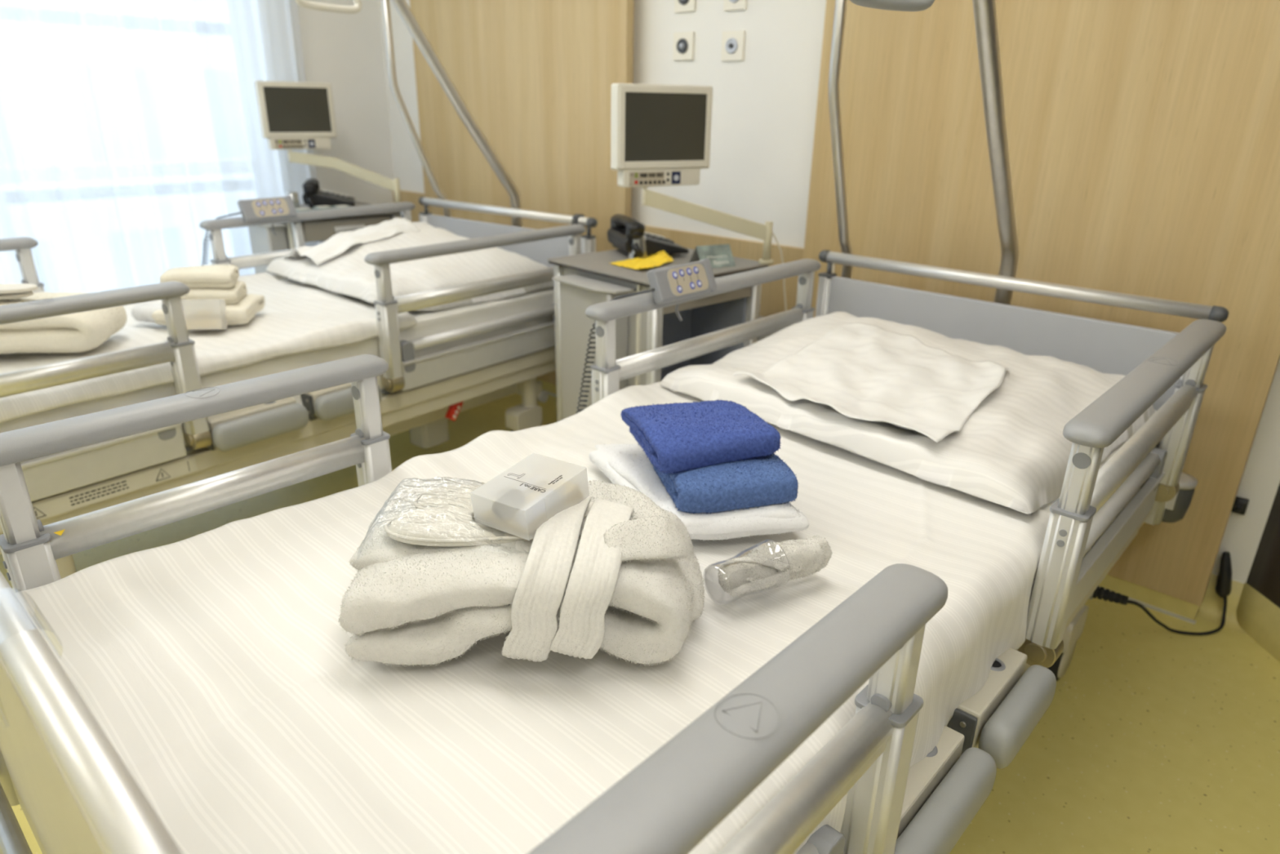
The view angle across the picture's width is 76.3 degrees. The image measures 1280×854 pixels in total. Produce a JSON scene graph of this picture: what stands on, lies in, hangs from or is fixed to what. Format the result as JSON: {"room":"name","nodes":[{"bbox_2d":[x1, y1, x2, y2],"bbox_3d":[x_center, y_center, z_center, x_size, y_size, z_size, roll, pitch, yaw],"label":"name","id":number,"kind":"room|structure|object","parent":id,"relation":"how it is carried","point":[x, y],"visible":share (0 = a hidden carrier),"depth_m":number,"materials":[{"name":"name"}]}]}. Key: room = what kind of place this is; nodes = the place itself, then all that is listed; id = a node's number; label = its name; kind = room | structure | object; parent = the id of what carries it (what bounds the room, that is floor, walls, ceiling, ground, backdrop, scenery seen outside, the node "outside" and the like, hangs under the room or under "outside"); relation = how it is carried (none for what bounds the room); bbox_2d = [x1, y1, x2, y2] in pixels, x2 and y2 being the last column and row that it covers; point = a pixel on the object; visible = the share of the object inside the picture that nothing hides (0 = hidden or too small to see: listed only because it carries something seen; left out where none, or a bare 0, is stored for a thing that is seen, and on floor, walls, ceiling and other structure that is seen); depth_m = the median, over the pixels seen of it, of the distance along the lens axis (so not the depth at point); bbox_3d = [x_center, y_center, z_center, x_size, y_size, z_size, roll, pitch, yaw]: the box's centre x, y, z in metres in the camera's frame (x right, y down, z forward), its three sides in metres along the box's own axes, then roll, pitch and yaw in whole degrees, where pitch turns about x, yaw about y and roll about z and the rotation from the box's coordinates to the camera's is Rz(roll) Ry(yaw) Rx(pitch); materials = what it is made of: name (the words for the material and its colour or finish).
{"room":"hospital room","nodes":[
{"label":"hospital room","id":0,"kind":"room"},
{"bbox_2d":[297,0,395,241],"bbox_3d":[-3.330,-1.137,2.519,0.300,2.750,5.520,20,28,39],"label":"wall","id":1,"kind":"structure","parent":0,"point":[345,51],"depth_m":4.20,"materials":[{"name":"white paint"}]},
{"bbox_2d":[0,393,1279,853],"bbox_3d":[-1.187,0.923,1.284,6.070,0.100,5.670,20,28,39],"label":"floor","id":2,"kind":"structure","parent":0,"point":[1152,739],"depth_m":1.83,"materials":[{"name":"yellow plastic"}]},
{"bbox_2d":[0,0,597,590],"bbox_3d":[-1.221,-0.786,2.527,1.134,2.158,2.305,17,27,35],"label":"hospital bed","id":3,"kind":"object","parent":2,"relation":"on","point":[421,393],"depth_m":2.48,"materials":[{"name":"grey paint"}]},
{"bbox_2d":[201,195,297,265],"bbox_3d":[-1.475,-0.664,3.073,0.386,0.383,0.098,-15,27,-35],"label":"remote","id":4,"kind":"object","parent":3,"relation":"hanging from","point":[278,207],"visible":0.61,"depth_m":3.04,"materials":[{"name":"grey plastic"}]},
{"bbox_2d":[0,278,555,462],"bbox_3d":[-1.245,-0.285,2.698,0.943,0.204,2.072,17,27,35],"label":"mattress","id":5,"kind":"object","parent":3,"relation":"on","point":[429,323],"visible":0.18,"depth_m":2.48,"materials":[{"name":"white fabric"}]},
{"bbox_2d":[0,271,417,422],"bbox_3d":[-1.473,-0.286,2.389,0.993,0.062,1.337,17,27,35],"label":"sheet","id":6,"kind":"object","parent":5,"relation":"on","point":[294,318],"visible":0.48,"depth_m":2.28,"materials":[{"name":"fabric"}]},
{"bbox_2d":[0,291,127,354],"bbox_3d":[-1.607,-0.268,2.092,0.475,0.139,0.263,-4,22,-13],"label":"bathrobe","id":7,"kind":"object","parent":6,"relation":"on","point":[77,332],"visible":0.67,"depth_m":2.03,"materials":[{"name":"white fabric"}]},
{"bbox_2d":[0,290,33,299],"bbox_3d":[-1.670,-0.338,2.046,0.250,0.023,0.090,-4,22,-13],"label":"slipper","id":8,"kind":"object","parent":7,"relation":"on","point":[17,295],"visible":0.77,"depth_m":2.05,"materials":[{"name":"fabric"}]},
{"bbox_2d":[0,283,38,293],"bbox_3d":[-1.647,-0.350,2.030,0.250,0.023,0.090,-4,22,-13],"label":"slipper","id":9,"kind":"object","parent":8,"relation":"on","point":[4,287],"visible":1,"depth_m":2.04,"materials":[{"name":"fabric"}]},
{"bbox_2d":[130,303,162,323],"bbox_3d":[-1.402,-0.328,2.361,0.134,0.058,0.068,2,22,2],"label":"washcloth","id":10,"kind":"object","parent":6,"relation":"on","point":[143,313],"visible":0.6,"depth_m":2.34,"materials":[{"name":"white fabric"}]},
{"bbox_2d":[185,309,223,328],"bbox_3d":[-1.246,-0.319,2.316,0.115,0.093,0.061,-2,22,-9],"label":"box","id":11,"kind":"object","parent":6,"relation":"on","point":[202,313],"visible":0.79,"depth_m":2.31,"materials":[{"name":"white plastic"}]},
{"bbox_2d":[151,293,265,325],"bbox_3d":[-1.282,-0.353,2.434,0.257,0.062,0.237,-3,22,-9],"label":"towel","id":12,"kind":"object","parent":6,"relation":"on","point":[242,312],"visible":0.58,"depth_m":2.35,"materials":[{"name":"white fabric"}]},
{"bbox_2d":[180,280,247,305],"bbox_3d":[-1.288,-0.396,2.413,0.210,0.056,0.158,-3,22,-11],"label":"towel","id":13,"kind":"object","parent":12,"relation":"on","point":[200,296],"visible":0.69,"depth_m":2.36,"materials":[{"name":"white fabric"}]},
{"bbox_2d":[159,264,239,288],"bbox_3d":[-1.294,-0.442,2.399,0.197,0.063,0.150,-4,22,-13],"label":"towel","id":14,"kind":"object","parent":13,"relation":"on","point":[221,276],"visible":0.9,"depth_m":2.35,"materials":[{"name":"white fabric"}]},
{"bbox_2d":[266,222,554,311],"bbox_3d":[-0.875,-0.637,3.065,0.912,0.212,0.767,17,27,35],"label":"pillow","id":15,"kind":"object","parent":5,"relation":"on","point":[348,273],"visible":0.7,"depth_m":2.89,"materials":[{"name":"fabric"}]},
{"bbox_2d":[281,217,420,264],"bbox_3d":[-1.085,-0.699,3.064,0.266,0.143,0.429,19,28,38],"label":"cloth","id":16,"kind":"object","parent":15,"relation":"on","point":[340,242],"visible":0.98,"depth_m":2.98,"materials":[{"name":"white fabric"}]},
{"bbox_2d":[453,405,460,417],"bbox_3d":[-0.642,-0.052,2.853,0.002,0.038,0.031,17,27,35],"label":"print","id":17,"kind":"object","parent":3,"relation":"on","point":[456,409],"depth_m":2.85,"materials":[{"name":"white"}]},
{"bbox_2d":[571,213,585,224],"bbox_3d":[-0.237,-0.787,3.110,0.022,0.049,0.061,17,27,35],"label":"clip","id":18,"kind":"object","parent":3,"relation":"attached to","point":[575,217],"visible":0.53,"depth_m":3.09,"materials":[{"name":"grey plastic"}]},
{"bbox_2d":[248,200,400,279],"bbox_3d":[-1.509,-0.632,3.949,0.610,0.820,0.520,-18,28,-40],"label":"base cabinet","id":19,"kind":"object","parent":2,"relation":"on","point":[290,235],"visible":0.21,"depth_m":3.62,"materials":[{"name":"grey laminate"}]},
{"bbox_2d":[285,191,300,208],"bbox_3d":[-1.566,-1.014,3.675,0.060,0.090,0.060,20,28,39],"label":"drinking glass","id":20,"kind":"object","parent":19,"relation":"on","point":[298,205],"visible":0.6,"depth_m":3.68,"materials":[{"name":"clear glass"}]},
{"bbox_2d":[295,207,313,211],"bbox_3d":[-1.482,-0.947,3.587,0.060,0.032,0.070,20,28,39],"label":"packet","id":21,"kind":"object","parent":19,"relation":"on","point":[303,209],"visible":0.38,"depth_m":3.57,"materials":[{"name":"white plastic"}]},
{"bbox_2d":[313,205,333,209],"bbox_3d":[-1.425,-0.977,3.665,0.060,0.032,0.070,20,28,39],"label":"packet","id":22,"kind":"object","parent":19,"relation":"on","point":[319,207],"visible":0.45,"depth_m":3.64,"materials":[{"name":"white plastic"}]},
{"bbox_2d":[253,80,400,202],"bbox_3d":[-1.418,-1.327,3.845,0.645,0.552,0.262,3,22,4],"label":"monitor","id":23,"kind":"object","parent":19,"relation":"on","point":[293,115],"visible":0.98,"depth_m":3.79,"materials":[{"name":"beige plastic"}]},
{"bbox_2d":[302,177,355,208],"bbox_3d":[-1.492,-1.123,3.906,0.228,0.125,0.294,-6,23,-16],"label":"telephone","id":24,"kind":"object","parent":19,"relation":"on","point":[313,196],"visible":1,"depth_m":3.81,"materials":[{"name":"black plastic"}]},
{"bbox_2d":[333,204,350,208],"bbox_3d":[-1.351,-0.988,3.698,0.060,0.032,0.070,20,28,39],"label":"packet","id":25,"kind":"object","parent":19,"relation":"on","point":[340,206],"visible":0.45,"depth_m":3.68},
{"bbox_2d":[0,0,1228,853],"bbox_3d":[0.226,-0.298,1.361,1.115,2.158,2.298,20,28,39],"label":"hospital bed","id":26,"kind":"object","parent":2,"relation":"on","point":[74,791],"depth_m":1.12,"materials":[{"name":"grey metal"}]},
{"bbox_2d":[0,595,62,725],"bbox_3d":[-0.519,0.186,0.678,0.085,0.078,0.050,20,28,39],"label":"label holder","id":27,"kind":"object","parent":26,"relation":"hanging from","point":[1,702],"visible":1,"depth_m":0.66,"materials":[{"name":"clear plastic"}]},
{"bbox_2d":[53,528,65,535],"bbox_3d":[-0.800,0.147,1.123,0.002,0.007,0.014,20,28,39],"label":"warning sticker","id":28,"kind":"object","parent":26,"relation":"on","point":[60,532],"visible":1,"depth_m":1.12,"materials":[{"name":"yellow paper"}]},
{"bbox_2d":[576,258,717,413],"bbox_3d":[0.025,-0.190,1.945,0.386,0.383,0.100,-13,26,-32],"label":"remote","id":29,"kind":"object","parent":26,"relation":"hanging from","point":[679,282],"visible":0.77,"depth_m":1.91,"materials":[{"name":"grey plastic"}]},
{"bbox_2d":[1040,409,1156,557],"bbox_3d":[0.196,0.201,1.535,0.943,0.204,2.072,20,28,39],"label":"mattress","id":30,"kind":"object","parent":26,"relation":"on","point":[1046,508],"visible":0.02,"depth_m":1.66,"materials":[{"name":"white fabric"}]},
{"bbox_2d":[14,381,1049,853],"bbox_3d":[-0.061,0.256,1.266,0.997,0.205,1.338,20,28,39],"label":"sheet","id":31,"kind":"object","parent":30,"relation":"on","point":[215,664],"visible":0.57,"depth_m":0.97,"materials":[{"name":"fabric"}]},
{"bbox_2d":[338,480,705,666],"bbox_3d":[-0.135,0.173,1.020,0.437,0.174,0.260,2,22,2],"label":"bathrobe","id":32,"kind":"object","parent":31,"relation":"on","point":[631,588],"visible":0.93,"depth_m":0.93,"materials":[{"name":"white fabric"}]},
{"bbox_3d":[-0.185,0.114,1.018,0.336,0.057,0.319,20,28,39],"label":"bag","id":33,"kind":"object","parent":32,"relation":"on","visible":0},
{"bbox_2d":[383,506,589,546],"bbox_3d":[-0.177,0.115,1.001,0.269,0.024,0.088,-1,22,-5],"label":"slipper","id":34,"kind":"object","parent":33,"relation":"in","point":[442,526],"visible":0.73,"depth_m":0.97,"materials":[{"name":"fabric"}]},
{"bbox_2d":[413,484,593,519],"bbox_3d":[-0.157,0.093,1.049,0.269,0.024,0.088,1,22,-1],"label":"slipper","id":35,"kind":"object","parent":33,"relation":"in","point":[458,496],"visible":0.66,"depth_m":1.03,"materials":[{"name":"fabric"}]},
{"bbox_2d":[482,473,582,535],"bbox_3d":[-0.134,0.083,1.003,0.088,0.055,0.120,15,25,31],"label":"box","id":36,"kind":"object","parent":33,"relation":"on","point":[521,509],"visible":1,"depth_m":0.98,"materials":[{"name":"white cardboard"}]},
{"bbox_2d":[491,474,559,525],"bbox_3d":[-0.132,0.085,1.001,0.070,0.023,0.098,13,30,31],"label":"print","id":37,"kind":"object","parent":36,"relation":"on","point":[528,504],"depth_m":0.98},
{"bbox_2d":[588,443,809,541],"bbox_3d":[0.080,0.095,1.380,0.224,0.057,0.409,-9,24,-24],"label":"towel","id":38,"kind":"object","parent":31,"relation":"on","point":[627,465],"visible":0.42,"depth_m":1.25,"materials":[{"name":"white fabric"}]},
{"bbox_2d":[648,453,798,514],"bbox_3d":[0.131,0.069,1.333,0.201,0.072,0.217,-5,22,-14],"label":"towel","id":39,"kind":"object","parent":38,"relation":"on","point":[757,482],"visible":0.68,"depth_m":1.25,"materials":[{"name":"blue fabric"}]},
{"bbox_2d":[621,399,781,474],"bbox_3d":[0.095,0.005,1.359,0.214,0.067,0.217,-7,23,-18],"label":"towel","id":40,"kind":"object","parent":39,"relation":"on","point":[675,437],"visible":1,"depth_m":1.29,"materials":[{"name":"blue fabric"}]},
{"bbox_2d":[702,539,790,604],"bbox_3d":[0.141,0.195,1.091,0.105,0.066,0.066,-12,25,-30],"label":"cup","id":41,"kind":"object","parent":31,"relation":"on","point":[705,577],"visible":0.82,"depth_m":1.09,"materials":[{"name":"clear plastic"}]},
{"bbox_2d":[717,534,832,597],"bbox_3d":[0.187,0.186,1.119,0.189,0.063,0.066,-13,26,-32],"label":"washcloth","id":42,"kind":"object","parent":31,"relation":"on","point":[766,566],"visible":1,"depth_m":1.09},
{"bbox_2d":[659,311,1155,514],"bbox_3d":[0.589,-0.103,1.865,0.921,0.149,0.826,20,28,39],"label":"pillow","id":43,"kind":"object","parent":30,"relation":"on","point":[1013,451],"visible":0.62,"depth_m":1.63,"materials":[{"name":"fabric"}]},
{"bbox_2d":[733,322,1009,442],"bbox_3d":[0.528,-0.112,1.756,0.480,0.065,0.541,20,28,39],"label":"pillow","id":44,"kind":"object","parent":43,"relation":"on","point":[861,371],"visible":1,"depth_m":1.76,"materials":[{"name":"white fabric"}]},
{"bbox_2d":[547,248,769,421],"bbox_3d":[0.026,-0.160,2.825,0.610,0.820,0.520,-18,28,-40],"label":"base cabinet","id":45,"kind":"object","parent":2,"relation":"on","point":[581,281],"visible":0.21,"depth_m":2.62,"materials":[{"name":"laminate"}]},
{"bbox_2d":[627,235,648,258],"bbox_3d":[-0.006,-0.600,2.715,0.068,0.078,0.068,20,28,39],"label":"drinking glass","id":46,"kind":"object","parent":45,"relation":"on","point":[645,236],"visible":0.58,"depth_m":2.71,"materials":[{"name":"clear glass"}]},
{"bbox_2d":[608,250,673,269],"bbox_3d":[0.024,-0.544,2.638,0.170,0.031,0.235,20,28,39],"label":"paper","id":47,"kind":"object","parent":45,"relation":"on","point":[658,259],"visible":0.98,"depth_m":2.65,"materials":[{"name":"yellow paper"}]},
{"bbox_2d":[607,213,688,258],"bbox_3d":[0.025,-0.665,2.817,0.228,0.125,0.294,-6,23,-16],"label":"telephone","id":48,"kind":"object","parent":45,"relation":"on","point":[625,233],"visible":0.98,"depth_m":2.73,"materials":[{"name":"black plastic"}]},
{"bbox_2d":[610,83,773,264],"bbox_3d":[0.169,-0.807,2.619,0.538,0.539,0.180,-2,22,-8],"label":"monitor","id":49,"kind":"object","parent":45,"relation":"on","point":[660,135],"visible":1,"depth_m":2.54,"materials":[{"name":"beige plastic"}]},
{"bbox_2d":[688,244,735,267],"bbox_3d":[0.234,-0.556,2.632,0.124,0.064,0.092,-9,24,-24],"label":"tent card","id":50,"kind":"object","parent":45,"relation":"on","point":[720,255],"visible":1,"depth_m":2.62,"materials":[{"name":"white"}]},
{"bbox_2d":[1092,551,1231,635],"bbox_3d":[1.356,0.464,2.093,0.582,0.244,0.079,-9,24,-24],"label":"lead","id":51,"kind":"object","parent":2,"relation":"on","point":[1224,582],"visible":0.99,"depth_m":2.19,"materials":[{"name":"black rubber"}]},
{"bbox_2d":[378,0,1279,583],"bbox_3d":[0.713,-1.117,2.654,6.070,2.750,0.150,20,28,39],"label":"wall","id":52,"kind":"structure","parent":0,"point":[764,107],"depth_m":2.88,"materials":[{"name":"white paint"}]},
{"bbox_2d":[392,190,424,222],"bbox_3d":[-1.212,-1.137,4.428,0.410,0.267,0.022,20,28,39],"label":"trim","id":53,"kind":"structure","parent":52,"relation":"attached to","point":[413,197],"depth_m":4.40,"materials":[{"name":"brown wood"}]},
{"bbox_2d":[409,0,634,396],"bbox_3d":[-0.549,-1.498,3.585,1.431,2.730,0.090,20,28,39],"label":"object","id":54,"kind":"structure","parent":52,"relation":"attached to","point":[536,77],"depth_m":3.50,"materials":[{"name":"brown wood"}]},
{"bbox_2d":[672,31,694,60],"bbox_3d":[0.155,-1.392,2.976,0.094,0.094,0.023,20,28,39],"label":"wall outlet","id":55,"kind":"object","parent":52,"relation":"attached to","point":[683,42],"visible":1,"depth_m":2.97,"materials":[{"name":"white plastic"}]},
{"bbox_2d":[674,0,696,13],"bbox_3d":[0.158,-1.540,2.918,0.094,0.094,0.023,20,28,39],"label":"wall outlet","id":56,"kind":"object","parent":52,"relation":"attached to","point":[680,6],"visible":1,"depth_m":2.92,"materials":[{"name":"white plastic"}]},
{"bbox_2d":[644,225,804,316],"bbox_3d":[0.296,-0.599,3.137,0.843,0.267,0.022,20,28,39],"label":"trim","id":57,"kind":"structure","parent":52,"relation":"attached to","point":[772,298],"depth_m":2.99,"materials":[{"name":"brown wood"}]},
{"bbox_2d":[720,30,745,61],"bbox_3d":[0.320,-1.328,2.837,0.094,0.094,0.023,20,28,39],"label":"wall outlet","id":58,"kind":"object","parent":52,"relation":"attached to","point":[732,42],"visible":1,"depth_m":2.83,"materials":[{"name":"white plastic"}]},
{"bbox_2d":[723,0,746,10],"bbox_3d":[0.323,-1.476,2.779,0.094,0.094,0.023,20,28,39],"label":"wall outlet","id":59,"kind":"object","parent":52,"relation":"attached to","point":[728,5],"visible":1,"depth_m":2.79,"materials":[{"name":"white plastic"}]},
{"bbox_2d":[772,231,834,311],"bbox_3d":[0.529,-0.352,2.769,0.234,0.637,0.023,3,22,6],"label":"cable","id":60,"kind":"object","parent":52,"relation":"attached to","point":[773,234],"visible":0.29,"depth_m":2.70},
{"bbox_2d":[803,0,1279,624],"bbox_3d":[1.085,-0.915,2.187,1.343,2.730,0.090,20,28,39],"label":"wood panel","id":61,"kind":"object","parent":52,"relation":"attached to","point":[1144,135],"depth_m":2.14,"materials":[{"name":"brown wood"}]},
{"bbox_2d":[1195,573,1246,634],"bbox_3d":[0.156,-0.037,3.474,4.190,0.120,0.050,20,28,39],"label":"baseboard","id":62,"kind":"structure","parent":52,"relation":"attached to","point":[1211,609],"depth_m":2.25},
{"bbox_2d":[1231,496,1248,515],"bbox_3d":[1.585,0.211,2.151,0.030,0.044,0.040,20,28,39],"label":"wall outlet","id":63,"kind":"object","parent":52,"relation":"attached to","point":[1240,505],"visible":0.84,"depth_m":2.14,"materials":[{"name":"black plastic"}]},
{"bbox_2d":[1245,483,1279,608],"bbox_3d":[1.557,-0.306,0.478,0.226,2.630,2.712,3,22,5],"label":"wall","id":64,"kind":"structure","parent":0,"point":[1264,576],"depth_m":2.13,"materials":[{"name":"brown wood"}]},
{"bbox_2d":[1235,582,1279,662],"bbox_3d":[1.532,0.970,0.983,0.230,0.125,2.713,3,22,5],"label":"baseboard","id":65,"kind":"structure","parent":64,"relation":"attached to","point":[1256,615],"depth_m":2.15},
{"bbox_3d":[-1.139,-1.727,0.236,6.070,0.100,5.670,20,28,39],"label":"ceiling","id":66,"kind":"structure","parent":0,"visible":0},
{"bbox_3d":[-3.192,-2.311,1.808,0.120,0.030,4.940,20,28,39],"label":"rail","id":67,"kind":"object","parent":66,"relation":"attached to","visible":0},
{"bbox_2d":[0,0,324,293],"bbox_3d":[-2.310,-1.391,3.235,0.121,2.690,2.069,20,28,39],"label":"sheer curtain","id":68,"kind":"object","parent":67,"relation":"hanging from","point":[126,126],"visible":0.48,"depth_m":3.47,"materials":[{"name":"white fabric"}]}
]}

